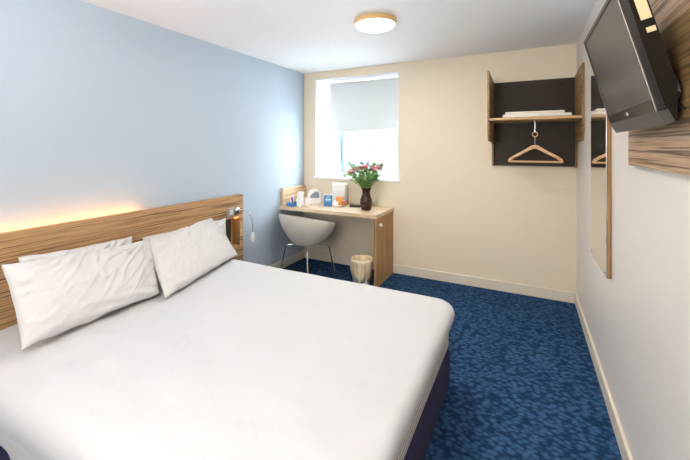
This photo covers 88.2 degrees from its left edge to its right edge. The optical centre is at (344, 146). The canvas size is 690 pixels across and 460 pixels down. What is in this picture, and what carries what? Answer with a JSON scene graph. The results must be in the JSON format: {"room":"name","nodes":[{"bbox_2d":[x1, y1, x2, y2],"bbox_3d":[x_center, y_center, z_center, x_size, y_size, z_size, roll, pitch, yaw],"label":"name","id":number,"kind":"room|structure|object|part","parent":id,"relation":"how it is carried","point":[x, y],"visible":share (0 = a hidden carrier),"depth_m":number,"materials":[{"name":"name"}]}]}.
{"room":"hotel room","nodes":[
{"label":"hotel room","id":0,"kind":"room"},
{"bbox_2d":[0,0,303,265],"bbox_3d":[-1.784,0.247,2.337,0.120,2.400,5.980,0,0,27],"label":"wall","id":1,"kind":"structure","parent":0,"point":[104,112],"depth_m":2.63,"materials":[{"name":"blue paint"}]},
{"bbox_2d":[0,194,242,329],"bbox_3d":[-1.582,0.947,2.475,0.110,0.960,2.370,0,0,27],"label":"headboard","id":2,"kind":"object","parent":1,"relation":"attached to","point":[138,224],"visible":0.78,"depth_m":2.40,"materials":[{"name":"brown wood"}]},
{"bbox_3d":[-1.143,0.815,3.396,0.040,0.264,0.111,0,0,27],"label":"niche panel","id":3,"kind":"part","parent":2,"relation":"part of","materials":[{"name":"brown wood"}]},
{"bbox_2d":[227,207,233,217],"bbox_3d":[-1.077,0.621,3.361,0.008,0.088,0.090,0,0,27],"label":"switch plate","id":4,"kind":"object","parent":2,"relation":"attached to","point":[230,210],"depth_m":3.35,"materials":[{"name":"white plastic"}]},
{"bbox_2d":[231,244,241,248],"bbox_3d":[-1.102,0.969,3.415,0.110,0.017,0.200,0,0,27],"label":"niche shelf","id":5,"kind":"object","parent":2,"relation":"attached to","point":[236,246],"depth_m":3.46,"materials":[{"name":"brown wood"}]},
{"bbox_2d":[234,207,254,241],"bbox_3d":[-0.968,0.750,3.442,0.189,0.339,0.058,0,0,-10],"label":"reading lamp","id":6,"kind":"object","parent":2,"relation":"attached to","point":[237,209],"visible":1,"depth_m":3.43,"materials":[{"name":"silver metal"}]},
{"bbox_2d":[270,250,304,268],"bbox_3d":[-1.778,1.397,2.199,0.016,0.100,5.500,0,0,27],"label":"baseboard","id":7,"kind":"structure","parent":1,"relation":"attached to","point":[298,256],"depth_m":4.36,"materials":[{"name":"beige paint"}]},
{"bbox_2d":[81,0,596,73],"bbox_3d":[-0.395,-1.003,1.627,3.240,0.100,5.980,0,0,27],"label":"ceiling","id":8,"kind":"structure","parent":0,"point":[303,36],"depth_m":2.78,"materials":[{"name":"white paint"}]},
{"bbox_2d":[354,13,395,32],"bbox_3d":[0.228,-0.919,2.691,0.316,0.068,0.316,0,0,27],"label":"ceiling light","id":9,"kind":"object","parent":8,"relation":"attached to","point":[371,22],"visible":1,"depth_m":2.60,"materials":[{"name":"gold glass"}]},
{"bbox_2d":[356,18,394,32],"bbox_3d":[0.228,-0.904,2.691,0.296,0.038,0.296,0,0,27],"label":"diffuser","id":10,"kind":"object","parent":9,"relation":"attached to","point":[373,25],"depth_m":2.62,"materials":[{"name":"white plastic"}]},
{"bbox_2d":[304,43,576,292],"bbox_3d":[0.883,0.247,4.130,3.000,2.400,0.360,0,0,27],"label":"wall","id":11,"kind":"structure","parent":0,"point":[455,211],"depth_m":3.74,"materials":[{"name":"beige paint"}]},
{"bbox_2d":[313,72,399,182],"bbox_3d":[0.191,-0.225,4.464,1.153,1.266,0.395,0,0,27],"label":"window","id":12,"kind":"structure","parent":11,"relation":"in","point":[333,150],"depth_m":4.61,"materials":[{"name":"white paint"}]},
{"bbox_3d":[0.117,-0.238,4.648,0.715,1.141,0.084,0,0,27],"label":"sash","id":13,"kind":"part","parent":12,"relation":"part of","materials":[{"name":"white plastic"}]},
{"bbox_3d":[0.117,-0.238,4.648,0.595,1.020,0.047,0,0,27],"label":"pane","id":14,"kind":"part","parent":12,"relation":"part of","materials":[{"name":"clear glass"}]},
{"bbox_3d":[0.177,0.395,4.437,1.153,0.026,0.335,0,0,27],"label":"sill","id":15,"kind":"part","parent":12,"relation":"part of","materials":[{"name":"white paint"}]},
{"bbox_3d":[0.266,-0.235,4.614,1.101,1.235,0.060,0,0,27],"label":"frame","id":16,"kind":"part","parent":12,"relation":"part of","materials":[{"name":"white plastic"}]},
{"bbox_2d":[328,77,397,131],"bbox_3d":[0.242,-0.524,4.495,1.039,0.658,0.054,0,0,27],"label":"roller blind","id":17,"kind":"object","parent":12,"relation":"attached to","point":[372,104],"visible":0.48,"depth_m":4.47,"materials":[{"name":"white fabric"}]},
{"bbox_3d":[0.608,-0.235,4.437,0.250,1.155,0.006,0,0,27],"label":"pane","id":18,"kind":"part","parent":12,"relation":"part of","materials":[{"name":"clear glass"}]},
{"bbox_2d":[305,250,574,302],"bbox_3d":[0.798,1.397,3.963,2.966,0.100,0.016,0,0,27],"label":"baseboard","id":19,"kind":"structure","parent":11,"relation":"attached to","point":[547,293],"depth_m":3.70,"materials":[{"name":"beige paint"}]},
{"bbox_2d":[487,62,584,167],"bbox_3d":[1.694,-0.238,3.215,0.718,0.860,0.523,0,0,27],"label":"wardrobe","id":20,"kind":"object","parent":11,"relation":"attached to","point":[560,136],"visible":1,"depth_m":3.38,"materials":[{"name":"brown wood"}]},
{"bbox_3d":[1.377,-0.238,3.365,0.016,0.860,0.502,0,0,27],"label":"panel","id":21,"kind":"part","parent":20,"relation":"part of","materials":[{"name":"brown wood"}]},
{"bbox_2d":[508,137,562,162],"bbox_3d":[1.694,0.029,3.177,0.439,0.228,0.020,0,0,27],"label":"hanger","id":22,"kind":"object","parent":20,"relation":"hanging from","point":[532,146],"visible":1,"depth_m":3.17,"materials":[{"name":"brown wood"}]},
{"bbox_2d":[489,115,581,123],"bbox_3d":[1.692,-0.240,3.208,0.687,0.019,0.494,0,0,27],"label":"shelf","id":23,"kind":"object","parent":20,"relation":"attached to","point":[573,119],"depth_m":3.15,"materials":[{"name":"brown wood"}]},
{"bbox_2d":[503,110,571,117],"bbox_3d":[1.702,-0.277,3.184,0.520,0.052,0.380,0,0,27],"label":"folded blanket","id":24,"kind":"object","parent":20,"relation":"on","point":[549,112],"visible":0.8,"depth_m":3.02,"materials":[{"name":"white fabric"}]},
{"bbox_3d":[2.003,-0.238,3.045,0.014,0.860,0.502,0,0,27],"label":"panel","id":25,"kind":"part","parent":20,"relation":"part of","materials":[{"name":"brown wood"}]},
{"bbox_2d":[283,258,621,459],"bbox_3d":[-0.395,1.497,1.627,3.240,0.100,5.980,0,0,27],"label":"floor","id":26,"kind":"structure","parent":0,"point":[524,384],"depth_m":2.19,"materials":[{"name":"blue carpet"}]},
{"bbox_2d":[0,333,449,459],"bbox_3d":[-0.622,1.212,1.971,2.068,0.461,1.505,0,0,27],"label":"bed","id":27,"kind":"object","parent":26,"relation":"on","point":[416,441],"visible":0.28,"depth_m":1.67,"materials":[{"name":"blue fabric"}]},
{"bbox_2d":[0,259,454,459],"bbox_3d":[-0.610,1.125,1.938,2.114,0.386,1.626,0,0,27],"label":"duvet","id":28,"kind":"object","parent":27,"relation":"on","point":[245,360],"visible":0.84,"depth_m":1.48,"materials":[{"name":"white fabric"}]},
{"bbox_2d":[18,236,131,262],"bbox_3d":[-1.557,0.740,2.137,0.142,0.295,0.650,0,0,27],"label":"pillow","id":29,"kind":"object","parent":28,"relation":"on","point":[125,241],"visible":0.12,"depth_m":2.14,"materials":[{"name":"white fabric"}]},
{"bbox_2d":[1,240,159,349],"bbox_3d":[-1.393,0.741,2.028,0.317,0.357,0.815,0,0,27],"label":"pillow","id":30,"kind":"object","parent":28,"relation":"on","point":[52,296],"visible":1,"depth_m":1.83,"materials":[{"name":"white fabric"}]},
{"bbox_2d":[142,218,226,270],"bbox_3d":[-1.221,0.767,2.858,0.123,0.240,0.821,0,0,27],"label":"pillow","id":31,"kind":"object","parent":28,"relation":"on","point":[221,223],"visible":0.05,"depth_m":3.09,"materials":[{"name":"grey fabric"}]},
{"bbox_2d":[150,218,237,298],"bbox_3d":[-1.153,0.759,2.611,0.343,0.328,0.880,0,0,12],"label":"pillow","id":32,"kind":"object","parent":28,"relation":"on","point":[184,255],"visible":0.99,"depth_m":2.51,"materials":[{"name":"white fabric"}]},
{"bbox_3d":[-0.623,1.100,1.971,2.065,0.236,1.485,0,0,27],"label":"mattress","id":33,"kind":"part","parent":27,"relation":"part of","materials":[{"name":"white fabric"}]},
{"bbox_2d":[278,214,335,274],"bbox_3d":[-0.424,1.083,4.000,0.641,0.722,0.641,0,0,39],"label":"tub chair","id":34,"kind":"object","parent":26,"relation":"on","point":[301,231],"visible":1,"depth_m":3.77,"materials":[{"name":"white plastic"}]},
{"bbox_3d":[-0.653,1.264,3.978,0.178,0.361,0.021,0,0,-4],"label":"leg","id":35,"kind":"part","parent":34,"relation":"part of","materials":[{"name":"silver metal"}]},
{"bbox_3d":[-0.397,1.264,3.774,0.139,0.361,0.129,0,0,39],"label":"leg","id":36,"kind":"part","parent":34,"relation":"part of","materials":[{"name":"silver metal"}]},
{"bbox_3d":[-0.195,1.264,4.023,0.178,0.361,0.021,0,0,-4],"label":"leg","id":37,"kind":"part","parent":34,"relation":"part of","materials":[{"name":"silver metal"}]},
{"bbox_2d":[279,185,393,286],"bbox_3d":[-0.096,0.968,4.125,1.255,0.952,0.531,0,0,27],"label":"desk","id":38,"kind":"object","parent":26,"relation":"on","point":[382,216],"visible":0.97,"depth_m":3.89,"materials":[{"name":"brown wood"}]},
{"bbox_2d":[286,195,296,206],"bbox_3d":[-0.624,0.633,4.181,0.130,0.126,0.130,0,0,27],"label":"tray","id":39,"kind":"object","parent":38,"relation":"on","point":[291,203],"visible":0.98,"depth_m":4.16,"materials":[{"name":"blue plastic"}]},
{"bbox_2d":[296,198,303,206],"bbox_3d":[-0.522,0.651,4.151,0.088,0.090,0.071,0,0,-6],"label":"mug","id":40,"kind":"object","parent":38,"relation":"on","point":[299,200],"visible":1,"depth_m":4.12,"materials":[{"name":"white ceramic"}]},
{"bbox_2d":[297,191,303,203],"bbox_3d":[-0.533,0.619,4.270,0.080,0.155,0.080,0,0,27],"label":"cup stack","id":41,"kind":"object","parent":38,"relation":"on","point":[300,194],"visible":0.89,"depth_m":4.24,"materials":[{"name":"white"}]},
{"bbox_2d":[305,198,311,205],"bbox_3d":[-0.434,0.651,4.207,0.088,0.090,0.071,0,0,-6],"label":"mug","id":42,"kind":"object","parent":38,"relation":"on","point":[307,200],"visible":1,"depth_m":4.18,"materials":[{"name":"white ceramic"}]},
{"bbox_2d":[308,189,320,202],"bbox_3d":[-0.376,0.606,4.403,0.163,0.180,0.074,0,0,-1],"label":"picture card","id":43,"kind":"object","parent":38,"relation":"on","point":[314,194],"visible":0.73,"depth_m":4.38,"materials":[{"name":"white paper"}]},
{"bbox_2d":[310,191,318,197],"bbox_3d":[-0.373,0.588,4.376,0.114,0.084,0.002,0,0,-1],"label":"print","id":44,"kind":"object","parent":43,"relation":"attached to","point":[314,195],"depth_m":4.37},
{"bbox_2d":[323,194,332,206],"bbox_3d":[-0.195,0.623,4.142,0.105,0.145,0.072,0,0,5],"label":"tent card","id":45,"kind":"object","parent":38,"relation":"on","point":[328,198],"visible":1,"depth_m":4.12,"materials":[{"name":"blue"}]},
{"bbox_2d":[332,183,346,201],"bbox_3d":[-0.063,0.569,4.322,0.172,0.254,0.072,0,0,27],"label":"box","id":46,"kind":"object","parent":38,"relation":"on","point":[338,189],"visible":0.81,"depth_m":4.29,"materials":[{"name":"white cardboard"}]},
{"bbox_3d":[-0.063,0.464,4.322,0.172,0.044,0.072,0,0,27],"label":"lid","id":47,"kind":"part","parent":46,"relation":"part of","materials":[{"name":"white"}]},
{"bbox_2d":[360,187,371,210],"bbox_3d":[0.233,0.574,3.923,0.134,0.245,0.134,0,0,27],"label":"vase","id":48,"kind":"object","parent":38,"relation":"on","point":[366,200],"visible":0.94,"depth_m":3.88,"materials":[{"name":"brown ceramic"}]},
{"bbox_2d":[343,160,387,187],"bbox_3d":[0.208,0.386,3.923,0.524,0.481,0.364,0,0,27],"label":"flower bouquet","id":49,"kind":"object","parent":48,"relation":"in","point":[366,180],"visible":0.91,"depth_m":3.88,"materials":[{"name":"pink plant"}]},
{"bbox_3d":[0.424,1.090,3.853,0.024,0.708,0.512,0,0,27],"label":"panel","id":50,"kind":"part","parent":38,"relation":"part of","materials":[{"name":"brown wood"}]},
{"bbox_3d":[-0.054,0.687,4.131,0.124,0.018,0.124,0,0,27],"label":"saucer","id":51,"kind":"object","parent":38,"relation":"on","visible":0},
{"bbox_2d":[336,196,342,204],"bbox_3d":[-0.069,0.630,4.145,0.084,0.102,0.037,0,0,-2],"label":"snack packet","id":52,"kind":"object","parent":51,"relation":"on","point":[338,199],"visible":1,"depth_m":4.14,"materials":[{"name":"orange plastic"}]},
{"bbox_2d":[350,255,372,284],"bbox_3d":[0.177,1.305,3.754,0.247,0.282,0.256,0,0,27],"label":"waste bin","id":53,"kind":"object","parent":26,"relation":"on","point":[360,265],"visible":0.97,"depth_m":3.67,"materials":[{"name":"white plastic"}]},
{"bbox_2d":[577,0,689,459],"bbox_3d":[0.995,0.247,0.918,0.120,2.400,5.980,0,0,27],"label":"wall","id":54,"kind":"structure","parent":0,"point":[638,319],"depth_m":1.44,"materials":[{"name":"white paint"}]},
{"bbox_2d":[591,67,611,278],"bbox_3d":[1.546,0.067,2.163,0.028,1.300,0.520,0,0,27],"label":"wall mirror","id":55,"kind":"object","parent":54,"relation":"attached to","point":[601,129],"visible":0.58,"depth_m":2.08,"materials":[{"name":"clear glass"}]},
{"bbox_2d":[575,293,632,459],"bbox_3d":[0.879,1.397,0.842,0.016,0.100,5.500,0,0,27],"label":"baseboard","id":56,"kind":"structure","parent":54,"relation":"attached to","point":[623,446],"depth_m":2.00,"materials":[{"name":"beige paint"}]},
{"bbox_2d":[628,0,689,175],"bbox_3d":[0.860,-0.398,0.875,0.078,0.950,1.440,0,0,27],"label":"wooden wall panel","id":57,"kind":"object","parent":54,"relation":"attached to","point":[666,148],"depth_m":1.02,"materials":[{"name":"brown wood"}]},
{"bbox_2d":[584,0,677,132],"bbox_3d":[0.933,-0.253,1.213,0.137,0.394,0.591,0,0,27],"label":"television","id":58,"kind":"object","parent":57,"relation":"attached to","point":[634,74],"visible":1,"depth_m":1.03,"materials":[{"name":"black plastic"}]},
{"bbox_3d":[0.948,-0.194,1.076,0.052,0.199,0.381,0,0,27],"label":"television bracket","id":59,"kind":"part","parent":57,"relation":"part of","materials":[{"name":"metal"}]}
]}

